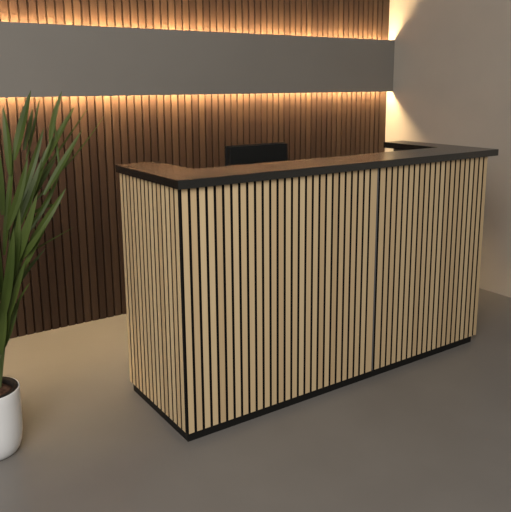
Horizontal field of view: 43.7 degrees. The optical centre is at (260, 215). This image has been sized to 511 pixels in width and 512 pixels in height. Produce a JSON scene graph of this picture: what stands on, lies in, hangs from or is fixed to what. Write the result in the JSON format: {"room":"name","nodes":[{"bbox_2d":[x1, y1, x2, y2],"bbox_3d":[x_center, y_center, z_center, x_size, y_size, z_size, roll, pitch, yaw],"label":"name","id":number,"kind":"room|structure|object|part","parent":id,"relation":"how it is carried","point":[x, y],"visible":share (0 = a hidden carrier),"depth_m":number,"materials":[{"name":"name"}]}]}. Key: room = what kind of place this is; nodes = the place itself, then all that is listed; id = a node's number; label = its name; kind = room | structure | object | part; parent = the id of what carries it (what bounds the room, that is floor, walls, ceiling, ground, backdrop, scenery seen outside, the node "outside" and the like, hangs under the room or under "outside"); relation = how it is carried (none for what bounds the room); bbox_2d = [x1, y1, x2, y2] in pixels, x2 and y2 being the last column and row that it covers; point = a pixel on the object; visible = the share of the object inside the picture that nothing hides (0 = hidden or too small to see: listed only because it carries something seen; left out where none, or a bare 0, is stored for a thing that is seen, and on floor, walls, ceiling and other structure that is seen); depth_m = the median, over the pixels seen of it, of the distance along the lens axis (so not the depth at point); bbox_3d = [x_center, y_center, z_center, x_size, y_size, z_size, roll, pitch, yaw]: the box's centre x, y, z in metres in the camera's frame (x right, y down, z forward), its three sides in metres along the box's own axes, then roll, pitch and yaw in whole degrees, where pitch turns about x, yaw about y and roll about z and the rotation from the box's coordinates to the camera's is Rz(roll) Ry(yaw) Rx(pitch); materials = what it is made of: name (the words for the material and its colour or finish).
{"room":"lobby","nodes":[
{"label":"lobby","id":0,"kind":"room"},
{"bbox_2d":[0,0,389,338],"bbox_3d":[-1.330,-0.661,3.633,5.593,2.750,0.130,-8,14,-34],"label":"wall","id":1,"kind":"structure","parent":0,"point":[79,276],"depth_m":4.00,"materials":[{"name":"brown wood"}]},
{"bbox_2d":[0,21,394,97],"bbox_3d":[-1.276,-0.854,3.510,5.592,0.396,0.068,-8,14,-34],"label":"band","id":2,"kind":"object","parent":1,"relation":"attached to","point":[44,60],"visible":1,"depth_m":3.98,"materials":[{"name":"grey paint"}]},
{"bbox_2d":[0,288,510,511],"bbox_3d":[0.364,1.198,1.613,5.713,0.100,5.918,-8,14,-34],"label":"floor","id":3,"kind":"structure","parent":0,"point":[432,433],"depth_m":2.63,"materials":[{"name":"concrete"}]},
{"bbox_2d":[0,91,102,459],"bbox_3d":[-0.920,0.223,2.581,0.856,1.436,0.370,-10,15,-38],"label":"potted palm","id":4,"kind":"object","parent":3,"relation":"on","point":[11,423],"visible":1,"depth_m":2.52,"materials":[{"name":"green plant"}]},
{"bbox_3d":[-1.050,0.328,2.500,0.018,0.779,0.069,4,12,21],"label":"stem","id":5,"kind":"part","parent":4,"relation":"part of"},
{"bbox_3d":[-1.008,0.260,2.505,0.140,0.908,0.050,-8,14,-34],"label":"stem","id":6,"kind":"part","parent":4,"relation":"part of","materials":[{"name":"green plant"}]},
{"bbox_2d":[0,376,22,459],"bbox_3d":[-1.076,0.821,2.552,0.226,0.279,0.226,-8,14,-34],"label":"pot","id":7,"kind":"object","parent":4,"relation":"attached to","point":[11,423],"depth_m":2.51,"materials":[{"name":"white ceramic"}]},
{"bbox_3d":[-0.966,0.352,2.547,0.230,0.712,0.060,-8,14,-34],"label":"stem","id":8,"kind":"part","parent":4,"relation":"part of","materials":[{"name":"green plant"}]},
{"bbox_3d":[-0.954,0.229,2.533,0.268,0.959,0.056,-8,14,-34],"label":"stem","id":9,"kind":"part","parent":4,"relation":"part of","materials":[{"name":"green plant"}]},
{"bbox_2d":[115,141,498,441],"bbox_3d":[0.297,0.237,3.312,1.940,1.100,0.696,-8,14,-34],"label":"reception desk","id":10,"kind":"object","parent":3,"relation":"on","point":[255,290],"visible":1,"depth_m":2.86,"materials":[{"name":"beige laminate"}]},
{"bbox_3d":[-0.471,0.349,2.773,0.020,1.025,0.576,-8,14,-34],"label":"panel","id":11,"kind":"part","parent":10,"relation":"part of","materials":[{"name":"brown wood"}]},
{"bbox_3d":[-0.302,0.398,2.533,0.018,1.025,0.016,-8,14,-34],"label":"corner trim","id":12,"kind":"part","parent":10,"relation":"part of","materials":[{"name":"beige wood"}]},
{"bbox_2d":[225,142,287,165],"bbox_3d":[0.006,-0.163,3.304,0.374,0.409,0.160,-8,14,-34],"label":"monitor","id":13,"kind":"object","parent":10,"relation":"on","point":[277,151],"visible":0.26,"depth_m":3.28,"materials":[{"name":"black plastic"}]},
{"bbox_3d":[0.120,0.337,2.817,1.042,1.025,0.020,-8,14,-34],"label":"panel","id":14,"kind":"part","parent":10,"relation":"part of","materials":[{"name":"brown wood"}]},
{"bbox_2d":[115,141,498,189],"bbox_3d":[0.294,-0.285,3.205,1.940,0.035,0.696,-8,14,-34],"label":"countertop","id":15,"kind":"structure","parent":10,"relation":"on","point":[169,175],"depth_m":2.82,"materials":[{"name":"black laminate"}]},
{"bbox_3d":[0.891,0.226,3.333,0.810,1.025,0.020,-8,14,-34],"label":"panel","id":16,"kind":"part","parent":10,"relation":"part of","materials":[{"name":"brown wood"}]},
{"bbox_2d":[385,0,510,297],"bbox_3d":[2.662,-0.529,2.873,0.120,2.750,5.918,-8,14,-34],"label":"wall","id":17,"kind":"structure","parent":0,"point":[452,75],"depth_m":4.52,"materials":[{"name":"paint"}]}
]}

